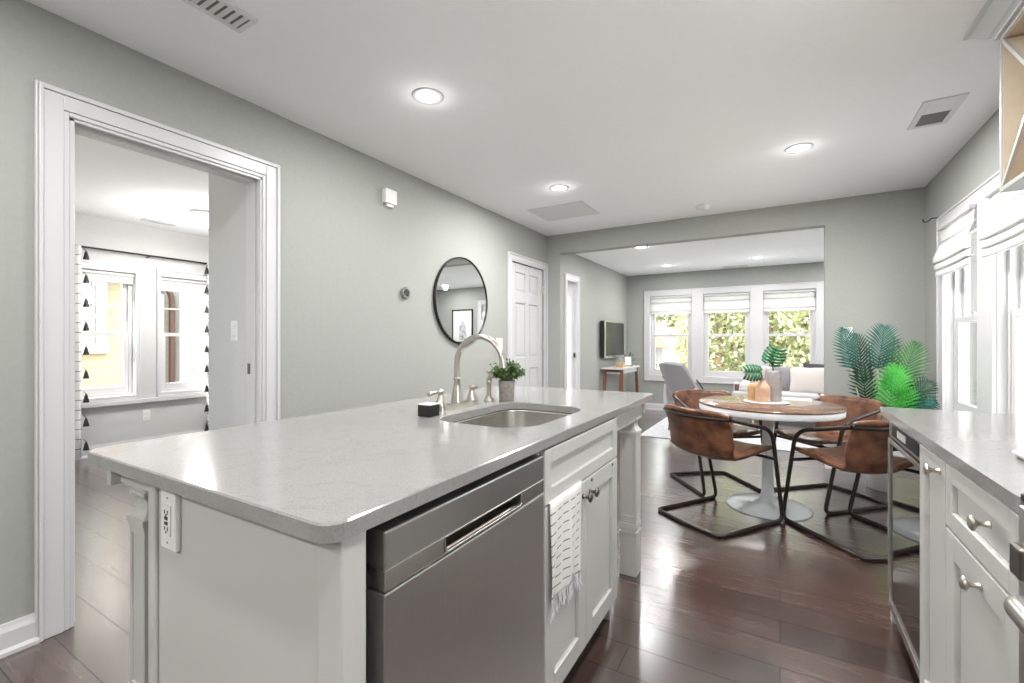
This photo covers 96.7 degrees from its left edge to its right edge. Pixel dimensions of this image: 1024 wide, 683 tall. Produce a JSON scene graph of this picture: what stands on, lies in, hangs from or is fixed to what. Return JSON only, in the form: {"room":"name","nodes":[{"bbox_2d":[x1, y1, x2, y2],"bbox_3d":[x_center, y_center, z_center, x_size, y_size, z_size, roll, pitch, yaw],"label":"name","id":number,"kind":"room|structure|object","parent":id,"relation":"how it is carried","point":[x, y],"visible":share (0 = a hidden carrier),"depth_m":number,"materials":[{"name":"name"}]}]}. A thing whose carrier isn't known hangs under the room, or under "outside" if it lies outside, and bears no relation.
{"room":"kitchen","nodes":[
{"label":"kitchen","id":0,"kind":"room"},
{"bbox_2d":[75,213,208,446],"bbox_3d":[-4.689,-0.050,3.980,0.120,2.440,5.340,0,0,30],"label":"wall","id":1,"kind":"structure","parent":0,"point":[117,423],"depth_m":5.00,"materials":[{"name":"paint"}]},
{"bbox_2d":[81,268,133,398],"bbox_3d":[-4.301,-0.080,4.659,0.140,1.300,0.665,0,0,30],"label":"window","id":2,"kind":"structure","parent":1,"relation":"in","point":[127,290],"depth_m":4.89,"materials":[{"name":"grey paint"}]},
{"bbox_2d":[81,269,133,284],"bbox_3d":[-4.256,-0.689,4.633,0.033,0.164,0.653,0,0,30],"label":"roman shade","id":3,"kind":"object","parent":2,"relation":"attached to","point":[93,275],"visible":0.52,"depth_m":4.72,"materials":[{"name":"white fabric"}]},
{"bbox_2d":[81,260,140,403],"bbox_3d":[-4.233,-0.095,4.599,0.038,1.430,0.790,0,0,30],"label":"trim","id":4,"kind":"structure","parent":1,"relation":"attached to","point":[85,264],"depth_m":4.90,"materials":[{"name":"grey paint"}]},
{"bbox_2d":[75,429,204,459],"bbox_3d":[-4.627,1.113,3.943,0.024,0.115,5.100,0,0,30],"label":"baseboard","id":5,"kind":"structure","parent":1,"relation":"attached to","point":[83,453],"depth_m":4.87,"materials":[{"name":"grey paint"}]},
{"bbox_2d":[81,393,206,408],"bbox_3d":[-3.992,0.642,4.996,0.050,0.045,1.800,0,0,30],"label":"trim","id":6,"kind":"structure","parent":1,"relation":"attached to","point":[152,399],"depth_m":4.92,"materials":[{"name":"grey paint"}]},
{"bbox_2d":[81,245,206,263],"bbox_3d":[-3.973,-0.936,4.991,0.088,0.036,1.706,0,0,30],"label":"curtain rod","id":7,"kind":"object","parent":1,"relation":"attached to","point":[149,256],"visible":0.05,"depth_m":4.90,"materials":[{"name":"black metal"}]},
{"bbox_2d":[75,245,89,457],"bbox_3d":[-4.281,0.100,4.378,0.065,2.080,0.323,0,0,36],"label":"curtain","id":8,"kind":"object","parent":7,"relation":"hanging from","point":[77,247],"visible":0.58,"depth_m":4.44,"materials":[{"name":"fabric"}]},
{"bbox_2d":[204,263,208,430],"bbox_3d":[-3.591,0.100,5.551,0.066,2.080,0.318,0,0,25],"label":"curtain","id":9,"kind":"object","parent":7,"relation":"hanging from","point":[207,266],"visible":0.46,"depth_m":5.45,"materials":[{"name":"fabric"}]},
{"bbox_2d":[81,277,206,391],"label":"window","id":10,"kind":"structure","parent":1,"relation":"in","point":[188,385],"depth_m":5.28,"materials":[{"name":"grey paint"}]},
{"bbox_2d":[161,277,206,294],"bbox_3d":[-3.802,-0.649,5.404,0.033,0.164,0.653,0,0,30],"label":"roman shade","id":11,"kind":"object","parent":10,"relation":"attached to","point":[167,284],"visible":0.69,"depth_m":5.32,"materials":[{"name":"white fabric"}]},
{"bbox_2d":[156,269,206,396],"bbox_3d":[-3.759,-0.095,5.404,0.038,1.430,0.780,0,0,30],"label":"trim","id":12,"kind":"structure","parent":1,"relation":"attached to","point":[160,273],"depth_m":5.09,"materials":[{"name":"grey paint"}]},
{"bbox_2d":[75,134,208,236],"bbox_3d":[-3.233,-1.340,3.122,3.500,0.140,5.340,0,0,30],"label":"ceiling","id":13,"kind":"structure","parent":0,"point":[112,182],"depth_m":3.78,"materials":[{"name":"paint"}]},
{"bbox_2d":[140,218,178,226],"bbox_3d":[-3.751,-1.266,4.843,0.140,0.008,0.300,0,0,30],"label":"ceiling vent","id":14,"kind":"object","parent":13,"relation":"in","point":[144,219],"visible":1,"depth_m":4.83,"materials":[{"name":"white"}]},
{"bbox_2d":[188,209,208,227],"bbox_3d":[-3.040,-1.204,4.494,0.260,0.132,0.260,0,0,30],"label":"dome light","id":15,"kind":"object","parent":13,"relation":"attached to","point":[198,217],"visible":0.71,"depth_m":4.40,"materials":[{"name":"grey paint"}]},
{"bbox_2d":[209,173,245,429],"bbox_3d":[-1.673,-0.050,2.795,0.480,2.440,0.120,0,0,30],"label":"wall","id":16,"kind":"structure","parent":0,"point":[227,197],"depth_m":2.75,"materials":[{"name":"paint"}]},
{"bbox_2d":[231,320,237,340],"bbox_3d":[-1.655,-0.065,2.708,0.070,0.120,0.013,0,0,30],"label":"light switch","id":17,"kind":"object","parent":16,"relation":"attached to","point":[234,324],"visible":1,"depth_m":2.70,"materials":[{"name":"white plastic"}]},
{"bbox_2d":[0,0,546,624],"bbox_3d":[-1.602,-0.070,2.324,0.120,2.480,7.820,0,0,30],"label":"wall","id":18,"kind":"structure","parent":0,"point":[349,338],"depth_m":2.75,"materials":[{"name":"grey paint"}]},
{"bbox_2d":[0,613,39,658],"bbox_3d":[-2.653,1.113,0.397,0.024,0.115,3.192,0,0,30],"label":"baseboard","id":19,"kind":"structure","parent":18,"relation":"attached to","point":[19,634],"depth_m":1.72,"materials":[{"name":"grey paint"}]},
{"bbox_2d":[34,80,279,641],"bbox_3d":[-1.594,0.077,2.196,0.024,2.185,1.003,0,0,30],"label":"trim","id":20,"kind":"structure","parent":18,"relation":"attached to","point":[53,106],"depth_m":1.82,"materials":[{"name":"grey paint"}]},
{"bbox_2d":[69,117,261,627],"bbox_3d":[-1.662,0.123,2.241,0.142,2.094,0.819,0,0,30],"label":"trim","id":21,"kind":"structure","parent":18,"relation":"attached to","point":[253,183],"depth_m":2.28,"materials":[{"name":"grey paint"}]},
{"bbox_2d":[382,188,396,207],"bbox_3d":[-0.902,-1.052,3.351,0.045,0.125,0.110,0,0,30],"label":"door chime","id":22,"kind":"object","parent":18,"relation":"attached to","point":[389,197],"visible":1,"depth_m":3.33,"materials":[{"name":"white plastic"}]},
{"bbox_2d":[400,287,409,298],"bbox_3d":[-0.821,-0.375,3.506,0.028,0.088,0.088,0,0,30],"label":"thermostat","id":23,"kind":"object","parent":18,"relation":"attached to","point":[405,292],"visible":1,"depth_m":3.49,"materials":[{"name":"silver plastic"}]},
{"bbox_2d":[433,257,487,343],"bbox_3d":[-0.449,-0.368,4.134,0.025,0.788,0.788,0,0,30],"label":"round mirror","id":24,"kind":"object","parent":18,"relation":"attached to","point":[460,300],"visible":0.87,"depth_m":4.09,"materials":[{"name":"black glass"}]},
{"bbox_2d":[512,262,542,386],"bbox_3d":[0.196,0.144,5.258,0.113,2.035,0.780,0,0,30],"label":"door","id":25,"kind":"structure","parent":18,"relation":"in","point":[527,288],"depth_m":5.27,"materials":[{"name":"grey paint"}]},
{"bbox_2d":[507,251,547,386],"bbox_3d":[0.203,0.103,5.248,0.024,2.133,0.956,0,0,30],"label":"trim","id":26,"kind":"structure","parent":18,"relation":"attached to","point":[511,256],"depth_m":5.13,"materials":[{"name":"grey paint"}]},
{"bbox_2d":[0,409,919,682],"bbox_3d":[-0.541,1.220,3.417,7.840,0.100,10.780,0,0,30],"label":"floor","id":27,"kind":"structure","parent":0,"point":[776,603],"depth_m":2.10,"materials":[{"name":"brown wood"}]},
{"bbox_2d":[107,403,644,682],"bbox_3d":[-0.153,0.740,1.762,0.948,0.860,1.918,0,0,30],"label":"kitchen island","id":28,"kind":"object","parent":27,"relation":"on","point":[241,600],"visible":0.52,"depth_m":0.97,"materials":[{"name":"grey paint"}]},
{"bbox_2d":[161,489,180,551],"bbox_3d":[-0.755,0.393,1.004,0.068,0.130,0.016,0,0,30],"label":"power outlet","id":29,"kind":"object","parent":28,"relation":"attached to","point":[170,502],"visible":0.88,"depth_m":0.99,"materials":[{"name":"white plastic"}]},
{"bbox_2d":[163,504,170,536],"bbox_3d":[-0.758,0.393,1.000,0.034,0.067,0.004,0,0,30],"label":"socket","id":30,"kind":"object","parent":29,"relation":"attached to","point":[166,507],"depth_m":1.00,"materials":[{"name":"white plastic"}]},
{"bbox_2d":[87,385,652,543],"bbox_3d":[-0.169,0.295,1.817,0.965,0.030,2.060,0,0,30],"label":"island countertop","id":31,"kind":"structure","parent":28,"relation":"on","point":[333,476],"depth_m":1.10,"materials":[{"name":"stone"}]},
{"bbox_2d":[418,402,439,416],"bbox_3d":[-0.314,0.257,1.716,0.058,0.047,0.058,0,0,30],"label":"sponge holder","id":32,"kind":"object","parent":31,"relation":"on","point":[427,409],"visible":1,"depth_m":1.70,"materials":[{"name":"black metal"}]},
{"bbox_2d":[427,334,506,410],"bbox_3d":[-0.141,0.124,1.891,0.274,0.311,0.336,0,0,30],"label":"faucet","id":33,"kind":"object","parent":31,"relation":"on","point":[456,402],"visible":0.96,"depth_m":1.92,"materials":[{"name":"silver metal"}]},
{"bbox_2d":[484,371,495,400],"bbox_3d":[-0.104,0.210,2.156,0.064,0.139,0.052,0,0,30],"label":"sprayer","id":34,"kind":"object","parent":31,"relation":"on","point":[491,375],"visible":1,"depth_m":2.15,"materials":[{"name":"silver metal"}]},
{"bbox_2d":[485,358,524,400],"bbox_3d":[-0.023,0.180,2.184,0.194,0.201,0.184,0,0,-42],"label":"potted herb","id":35,"kind":"object","parent":31,"relation":"on","point":[506,376],"visible":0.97,"depth_m":2.16,"materials":[{"name":"plant"}]},
{"bbox_2d":[453,409,571,454],"bbox_3d":[0.016,0.411,1.781,0.418,0.199,0.609,0,0,30],"label":"sink","id":36,"kind":"object","parent":31,"relation":"in","point":[509,418],"visible":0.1,"depth_m":2.06,"materials":[{"name":"silver metal"}]},
{"bbox_2d":[366,454,543,682],"bbox_3d":[-0.351,0.743,1.201,0.660,0.855,0.638,0,0,30],"label":"dishwasher","id":37,"kind":"object","parent":28,"relation":"in","point":[454,580],"visible":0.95,"depth_m":0.97,"materials":[{"name":"silver metal"}]},
{"bbox_2d":[366,530,368,682],"bbox_3d":[-0.372,0.695,1.213,0.612,0.760,0.638,0,0,30],"label":"tub","id":38,"kind":"object","parent":37,"relation":"in","point":[367,531],"depth_m":0.80,"materials":[{"name":"black"}]},
{"bbox_2d":[548,481,582,623],"bbox_3d":[0.164,0.654,1.442,0.049,0.358,0.259,0,0,30],"label":"dish towel","id":39,"kind":"object","parent":28,"relation":"hanging from","point":[565,509],"visible":0.95,"depth_m":1.43,"materials":[{"name":"fabric"}]},
{"bbox_2d":[601,365,639,391],"bbox_3d":[1.707,0.781,7.107,0.335,0.781,0.940,0,0,30],"label":"console table","id":40,"kind":"object","parent":27,"relation":"on","point":[611,369],"visible":0.73,"depth_m":6.82,"materials":[{"name":"grey paint"}]},
{"bbox_2d":[670,389,761,496],"bbox_3d":[1.662,0.796,3.727,0.566,0.747,0.620,0,0,-6],"label":"dining chair","id":41,"kind":"object","parent":27,"relation":"on","point":[690,398],"visible":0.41,"depth_m":3.88,"materials":[{"name":"brown leather"}]},
{"bbox_2d":[658,404,783,538],"bbox_3d":[1.369,0.796,3.041,0.620,0.747,0.566,0,0,-27],"label":"dining chair","id":42,"kind":"object","parent":27,"relation":"on","point":[703,433],"visible":1,"depth_m":2.87,"materials":[{"name":"brown leather"}]},
{"bbox_2d":[641,417,817,452],"bbox_3d":[3.236,1.163,5.644,2.850,0.012,1.690,0,0,30],"label":"area rug","id":43,"kind":"object","parent":27,"relation":"on","point":[659,430],"visible":0.09,"depth_m":5.60,"materials":[{"name":"white fabric"}]},
{"bbox_2d":[659,361,703,429],"bbox_3d":[2.265,0.703,5.783,0.770,0.912,0.624,0,0,-22],"label":"armchair","id":44,"kind":"object","parent":43,"relation":"on","point":[676,376],"visible":0.44,"depth_m":5.61,"materials":[{"name":"grey fabric"}]},
{"bbox_2d":[732,366,823,423],"bbox_3d":[4.129,0.764,6.046,2.120,0.788,0.750,0,0,30],"label":"sofa","id":45,"kind":"object","parent":43,"relation":"on","point":[812,396],"visible":0.15,"depth_m":6.00,"materials":[{"name":"grey fabric"}]},
{"bbox_2d":[742,367,764,383],"bbox_3d":[3.502,0.538,6.599,0.300,0.313,0.118,0,0,30],"label":"throw pillow","id":46,"kind":"object","parent":45,"relation":"on","point":[743,369],"visible":0.22,"depth_m":6.56,"materials":[{"name":"fabric"}]},
{"bbox_2d":[732,388,819,399],"bbox_3d":[3.610,0.748,6.259,1.010,0.125,0.590,0,0,30],"label":"seat cushion","id":47,"kind":"object","parent":45,"relation":"on","point":[812,396],"depth_m":5.94,"materials":[{"name":"grey fabric"}]},
{"bbox_2d":[772,366,803,390],"bbox_3d":[3.857,0.519,6.359,0.403,0.352,0.140,0,0,24],"label":"throw pillow","id":48,"kind":"object","parent":45,"relation":"on","point":[786,379],"visible":0.3,"depth_m":6.33,"materials":[{"name":"grey fabric"}]},
{"bbox_2d":[789,367,823,393],"bbox_3d":[3.982,0.520,6.107,0.443,0.349,0.145,0,0,36],"label":"throw pillow","id":49,"kind":"object","parent":45,"relation":"on","point":[804,380],"visible":0.84,"depth_m":6.08,"materials":[{"name":"beige fabric"}]},
{"bbox_2d":[699,395,846,520],"bbox_3d":[1.813,0.802,3.226,0.908,0.735,0.908,0,0,30],"label":"dining table","id":50,"kind":"object","parent":27,"relation":"on","point":[765,504],"visible":0.83,"depth_m":3.09,"materials":[{"name":"white paint"}]},
{"bbox_2d":[744,399,789,404],"bbox_3d":[1.814,0.430,3.249,0.290,0.009,0.290,0,0,30],"label":"tray","id":51,"kind":"object","parent":50,"relation":"on","point":[782,402],"visible":0.68,"depth_m":3.18,"materials":[{"name":"white ceramic"}]},
{"bbox_2d":[747,383,756,400],"bbox_3d":[1.758,0.365,3.311,0.080,0.122,0.080,0,0,30],"label":"vase","id":52,"kind":"object","parent":51,"relation":"on","point":[751,386],"visible":0.75,"depth_m":3.29,"materials":[{"name":"ceramic"}]},
{"bbox_2d":[755,378,770,401],"bbox_3d":[1.777,0.342,3.224,0.096,0.169,0.096,0,0,30],"label":"vase","id":53,"kind":"object","parent":51,"relation":"on","point":[762,389],"visible":0.92,"depth_m":3.19,"materials":[{"name":"ceramic"}]},
{"bbox_2d":[742,364,762,381],"bbox_3d":[1.713,0.223,3.239,0.137,0.122,0.055,0,0,21],"label":"stem","id":54,"kind":"object","parent":53,"relation":"in","point":[755,373],"visible":1,"depth_m":3.23,"materials":[{"name":"green plant"}]},
{"bbox_2d":[767,371,781,401],"bbox_3d":[1.878,0.318,3.258,0.092,0.216,0.092,0,0,30],"label":"vase","id":55,"kind":"object","parent":51,"relation":"on","point":[774,378],"visible":0.92,"depth_m":3.22,"materials":[{"name":"grey ceramic"}]},
{"bbox_2d":[761,344,786,370],"bbox_3d":[1.868,0.141,3.244,0.158,0.248,0.041,0,0,41],"label":"stem","id":56,"kind":"object","parent":55,"relation":"in","point":[772,356],"visible":0.97,"depth_m":3.24,"materials":[{"name":"green plant"}]},
{"bbox_2d":[774,395,887,514],"bbox_3d":[2.345,0.796,3.382,0.620,0.747,0.566,0,0,-14],"label":"dining chair","id":57,"kind":"object","parent":27,"relation":"on","point":[858,408],"visible":0.65,"depth_m":3.38,"materials":[{"name":"brown leather"}]},
{"bbox_2d":[783,420,890,561],"bbox_3d":[2.076,0.796,2.729,0.566,0.747,0.620,0,0,-10],"label":"dining chair","id":58,"kind":"object","parent":27,"relation":"on","point":[865,451],"visible":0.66,"depth_m":2.52,"materials":[{"name":"brown leather"}]},
{"bbox_2d":[864,474,887,491],"bbox_3d":[2.965,1.030,3.616,0.310,0.280,0.310,0,0,30],"label":"pot","id":59,"kind":"object","parent":27,"relation":"on","point":[879,482],"depth_m":3.55,"materials":[{"name":"white ceramic"}]},
{"bbox_2d":[832,323,939,491],"bbox_3d":[2.950,0.507,3.611,0.692,1.325,0.333,0,0,30],"label":"potted palm","id":60,"kind":"object","parent":27,"relation":"on","point":[879,482],"visible":0.58,"depth_m":3.58,"materials":[{"name":"green plant"}]},
{"bbox_2d":[888,421,920,679],"bbox_3d":[1.706,0.745,1.493,0.655,0.850,0.535,0,0,30],"label":"wine cooler","id":61,"kind":"object","parent":27,"relation":"on","point":[903,449],"visible":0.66,"depth_m":1.66,"materials":[{"name":"black metal"}]},
{"bbox_2d":[920,444,1018,682],"bbox_3d":[1.375,0.740,0.957,0.718,0.860,0.700,0,0,30],"label":"cabinet","id":62,"kind":"object","parent":27,"relation":"on","point":[967,634],"depth_m":1.10,"materials":[{"name":"grey paint"}]},
{"bbox_2d":[880,407,1023,512],"bbox_3d":[1.543,0.295,1.214,0.688,0.030,1.322,0,0,30],"label":"countertop","id":63,"kind":"structure","parent":62,"relation":"on","point":[980,445],"depth_m":1.28,"materials":[{"name":"stone"}]},
{"bbox_2d":[1003,493,1023,682],"bbox_3d":[0.989,0.720,0.331,0.732,0.900,0.753,0,0,30],"label":"range","id":64,"kind":"object","parent":27,"relation":"on","point":[1013,605],"visible":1,"depth_m":0.74,"materials":[{"name":"silver metal"}]},
{"bbox_2d":[1003,580,1023,682],"bbox_3d":[0.711,0.715,0.514,0.067,0.630,0.702,0,0,30],"label":"oven","id":65,"kind":"object","parent":64,"relation":"in","point":[1013,605],"depth_m":0.75,"materials":[{"name":"silver metal"}]},
{"bbox_2d":[498,380,514,400],"bbox_3d":[-0.026,0.234,2.191,0.079,0.093,0.079,0,0,30],"label":"pot","id":66,"kind":"object","parent":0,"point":[506,387],"depth_m":2.16,"materials":[{"name":"ceramic"}]},
{"bbox_2d":[25,0,1022,235],"bbox_3d":[0.014,-1.360,1.442,3.800,0.100,7.940,0,0,30],"label":"ceiling","id":67,"kind":"structure","parent":0,"point":[648,111],"depth_m":2.32,"materials":[{"name":"paint"}]},
{"bbox_2d":[182,0,258,32],"bbox_3d":[-1.187,-1.306,1.729,0.140,0.008,0.375,0,0,30],"label":"ceiling vent","id":68,"kind":"object","parent":67,"relation":"in","point":[225,12],"visible":1,"depth_m":1.81,"materials":[{"name":"white metal"}]},
{"bbox_2d":[412,87,443,104],"bbox_3d":[-0.449,-1.307,2.429,0.168,0.006,0.168,0,0,30],"label":"recessed light","id":69,"kind":"object","parent":67,"relation":"in","point":[424,95],"visible":1,"depth_m":2.42,"materials":[{"name":"white plastic"}]},
{"bbox_2d":[417,91,438,101],"bbox_3d":[-0.449,-1.306,2.429,0.117,0.002,0.117,0,0,30],"label":"diffuser","id":70,"kind":"object","parent":69,"relation":"attached to","point":[422,96],"depth_m":2.43,"materials":[{"name":"white plastic"}]},
{"bbox_2d":[549,185,568,191],"bbox_3d":[0.401,-1.307,3.884,0.168,0.006,0.168,0,0,30],"label":"recessed light","id":71,"kind":"object","parent":67,"relation":"in","point":[556,188],"visible":1,"depth_m":3.88,"materials":[{"name":"grey paint"}]},
{"bbox_2d":[527,201,599,220],"bbox_3d":[0.522,-1.305,4.587,0.585,0.010,0.475,0,0,30],"label":"ceiling vent","id":72,"kind":"object","parent":67,"relation":"in","point":[580,208],"visible":1,"depth_m":4.56,"materials":[{"name":"white metal"}]},
{"bbox_2d":[785,143,813,153],"bbox_3d":[1.943,-1.307,3.081,0.168,0.006,0.168,0,0,30],"label":"recessed light","id":73,"kind":"object","parent":67,"relation":"in","point":[801,147],"visible":1,"depth_m":3.08,"materials":[{"name":"grey paint"}]},
{"bbox_2d":[789,145,808,151],"bbox_3d":[1.943,-1.306,3.081,0.117,0.002,0.117,0,0,30],"label":"diffuser","id":74,"kind":"object","parent":73,"relation":"attached to","point":[794,148],"depth_m":3.08,"materials":[{"name":"white plastic"}]},
{"bbox_2d":[907,92,969,129],"bbox_3d":[2.422,-1.306,2.601,0.185,0.008,0.380,0,0,30],"label":"ceiling vent","id":75,"kind":"object","parent":67,"relation":"in","point":[939,111],"visible":1,"depth_m":2.58,"materials":[{"name":"white metal"}]},
{"bbox_2d":[564,254,626,391],"bbox_3d":[1.318,0.010,6.929,0.120,2.320,2.840,0,0,30],"label":"wall","id":76,"kind":"structure","parent":0,"point":[603,290],"depth_m":6.68,"materials":[{"name":"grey paint"}]},
{"bbox_2d":[564,273,579,388],"bbox_3d":[0.784,0.155,5.880,0.024,2.030,0.480,0,0,30],"label":"trim","id":77,"kind":"structure","parent":76,"relation":"attached to","point":[567,277],"depth_m":5.74,"materials":[{"name":"grey paint"}]},
{"bbox_2d":[568,281,576,388],"bbox_3d":[0.720,0.177,5.918,0.126,1.985,0.390,0,0,30],"label":"door","id":78,"kind":"structure","parent":76,"relation":"attached to","point":[572,286],"depth_m":6.04,"materials":[{"name":"grey paint"}]},
{"bbox_2d":[600,320,624,357],"bbox_3d":[1.580,-0.035,7.158,0.100,0.570,0.980,0,0,30],"label":"television","id":79,"kind":"object","parent":76,"relation":"attached to","point":[612,333],"visible":0.93,"depth_m":7.02,"materials":[{"name":"black plastic"}]},
{"bbox_2d":[576,228,823,275],"bbox_3d":[3.059,-1.280,5.904,4.160,0.260,2.840,0,0,30],"label":"ceiling","id":80,"kind":"structure","parent":0,"point":[798,246],"depth_m":6.02,"materials":[{"name":"paint"}]},
{"bbox_2d":[627,262,823,403],"bbox_3d":[3.801,0.010,7.046,4.040,2.320,0.120,0,0,30],"label":"wall","id":81,"kind":"structure","parent":0,"point":[802,272],"depth_m":7.56,"materials":[{"name":"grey paint"}]},
{"bbox_2d":[645,403,663,410],"bbox_3d":[3.712,1.113,7.014,3.920,0.115,0.024,0,0,30],"label":"baseboard","id":82,"kind":"structure","parent":81,"relation":"attached to","point":[648,406],"depth_m":7.76,"materials":[{"name":"grey paint"}]},
{"bbox_2d":[650,295,691,375],"bbox_3d":[2.698,-0.100,7.707,0.680,1.340,0.140,0,0,30],"label":"window","id":83,"kind":"structure","parent":81,"relation":"in","point":[653,371],"depth_m":7.80,"materials":[{"name":"grey paint"}]},
{"bbox_2d":[650,295,691,314],"bbox_3d":[2.670,-0.608,7.659,0.668,0.312,0.040,0,0,30],"label":"roman shade","id":84,"kind":"object","parent":83,"relation":"attached to","point":[672,305],"visible":1,"depth_m":7.65,"materials":[{"name":"white fabric"}]},
{"bbox_2d":[703,292,749,377],"bbox_3d":[3.431,-0.100,7.275,0.680,1.340,0.140,0,0,30],"label":"window","id":85,"kind":"structure","parent":81,"relation":"in","point":[706,373],"depth_m":7.30,"materials":[{"name":"grey paint"}]},
{"bbox_2d":[703,292,749,312],"bbox_3d":[3.403,-0.608,7.228,0.668,0.312,0.040,0,0,30],"label":"roman shade","id":86,"kind":"object","parent":85,"relation":"attached to","point":[736,302],"visible":1,"depth_m":7.21,"materials":[{"name":"white fabric"}]},
{"bbox_2d":[644,281,823,383],"bbox_3d":[3.388,-0.100,7.203,2.570,1.540,0.028,0,0,30],"label":"trim","id":87,"kind":"structure","parent":81,"relation":"attached to","point":[756,291],"depth_m":7.18,"materials":[{"name":"grey paint"}]},
{"bbox_2d":[763,289,815,366],"bbox_3d":[4.163,-0.100,6.844,0.680,1.340,0.140,0,0,30],"label":"window","id":88,"kind":"structure","parent":81,"relation":"in","point":[812,334],"depth_m":6.73,"materials":[{"name":"grey paint"}]},
{"bbox_2d":[763,289,815,311],"bbox_3d":[4.135,-0.608,6.796,0.668,0.312,0.040,0,0,30],"label":"roman shade","id":89,"kind":"object","parent":88,"relation":"attached to","point":[801,300],"visible":1,"depth_m":6.79,"materials":[{"name":"white fabric"}]},
{"bbox_2d":[547,187,924,465],"bbox_3d":[2.230,-0.070,4.675,4.340,2.480,0.120,0,0,30],"label":"wall","id":90,"kind":"structure","parent":0,"point":[874,244],"depth_m":4.14,"materials":[{"name":"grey paint"}]},
{"bbox_2d":[925,108,999,409],"bbox_3d":[1.569,-0.070,0.457,0.120,2.480,7.820,0,0,30],"label":"wall","id":91,"kind":"structure","parent":0,"point":[978,159],"depth_m":3.34,"materials":[{"name":"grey paint"}]},
{"bbox_2d":[946,207,976,411],"bbox_3d":[3.102,-0.155,3.042,0.140,1.370,0.690,0,0,30],"label":"window","id":92,"kind":"structure","parent":91,"relation":"in","point":[959,317],"depth_m":3.30,"materials":[{"name":"grey paint"}]},
{"bbox_2d":[932,203,975,276],"bbox_3d":[2.999,-0.661,3.102,0.056,0.377,0.680,0,0,30],"label":"roman shade","id":93,"kind":"object","parent":92,"relation":"attached to","point":[950,255],"visible":1,"depth_m":3.05,"materials":[{"name":"white fabric"}]},
{"bbox_2d":[936,170,999,412],"bbox_3d":[2.792,-0.155,2.702,0.050,1.570,1.830,0,0,30],"label":"trim","id":94,"kind":"structure","parent":91,"relation":"attached to","point":[987,266],"depth_m":2.71,"materials":[{"name":"grey paint"}]},
{"bbox_2d":[964,0,1023,40],"bbox_3d":[1.933,-1.272,1.566,0.373,0.075,0.720,0,0,30],"label":"trim","id":95,"kind":"structure","parent":91,"relation":"attached to","point":[995,16],"depth_m":1.79,"materials":[{"name":"grey paint"}]},
{"bbox_2d":[979,182,1023,257],"bbox_3d":[2.532,-0.661,2.309,0.056,0.377,0.680,0,0,30],"label":"roman shade","id":96,"kind":"object","parent":91,"relation":"attached to","point":[1003,225],"visible":0.96,"depth_m":2.38,"materials":[{"name":"white fabric"}]},
{"bbox_2d":[997,244,1023,414],"bbox_3d":[2.635,-0.155,2.249,0.140,1.370,0.690,0,0,30],"label":"window","id":97,"kind":"structure","parent":91,"relation":"in","point":[1010,263],"depth_m":2.53,"materials":[{"name":"grey paint"}]},
{"bbox_2d":[1000,5,1023,192],"bbox_3d":[1.948,-0.920,1.507,0.288,0.630,0.635,0,0,30],"label":"wine rack cabinet","id":98,"kind":"object","parent":91,"relation":"attached to","point":[1012,39],"visible":1,"depth_m":1.81,"materials":[{"name":"grey paint"}]},
{"bbox_2d":[970,231,976,405],"bbox_3d":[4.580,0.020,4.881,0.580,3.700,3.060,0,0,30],"label":"window pane","id":99,"kind":"structure","parent":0,"point":[973,326],"depth_m":3.63,"materials":[{"name":"grey"}]},
{"label":"outside","id":100,"kind":"structure","parent":0,"visible":0},
{"bbox_3d":[2.537,1.945,4.309,60.000,0.050,70.000,0,0,30],"label":"yard","id":101,"kind":"structure","parent":100,"visible":0},
{"bbox_2d":[656,314,681,326],"bbox_3d":[9.370,-1.736,27.188,7.090,7.684,7.029,0,0,30],"label":"tree","id":102,"kind":"object","parent":101,"relation":"on","point":[670,321],"visible":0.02,"depth_m":25.12,"materials":[{"name":"green plant"}]},
{"bbox_2d":[656,325,686,368],"bbox_3d":[4.408,0.595,21.775,7.300,2.550,6.800,0,0,30],"label":"house","id":103,"kind":"structure","parent":101,"relation":"on","point":[664,345],"depth_m":18.19,"materials":[{"name":"grey"}]},
{"bbox_2d":[676,313,734,370],"bbox_3d":[5.640,-0.254,13.251,1.796,4.253,1.772,0,0,-34],"label":"tree","id":104,"kind":"object","parent":101,"relation":"on","point":[677,351],"visible":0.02,"depth_m":13.17,"materials":[{"name":"green plant"}]},
{"bbox_2d":[672,312,771,371],"bbox_3d":[4.889,-0.307,10.790,2.221,4.404,2.255,0,0,-28],"label":"tree","id":105,"kind":"object","parent":101,"relation":"on","point":[721,362],"visible":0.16,"depth_m":10.26,"materials":[{"name":"green plant"}]},
{"bbox_2d":[727,310,808,367],"bbox_3d":[6.948,-0.310,12.159,2.381,4.516,2.447,0,0,-36],"label":"tree","id":106,"kind":"object","parent":101,"relation":"on","point":[772,325],"visible":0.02,"depth_m":11.57,"materials":[{"name":"green plant"}]},
{"bbox_2d":[769,310,809,366],"bbox_3d":[6.779,-0.291,9.705,2.315,4.439,2.261,0,0,12],"label":"tree","id":107,"kind":"object","parent":101,"relation":"on","point":[792,322],"visible":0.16,"depth_m":9.70,"materials":[{"name":"green plant"}]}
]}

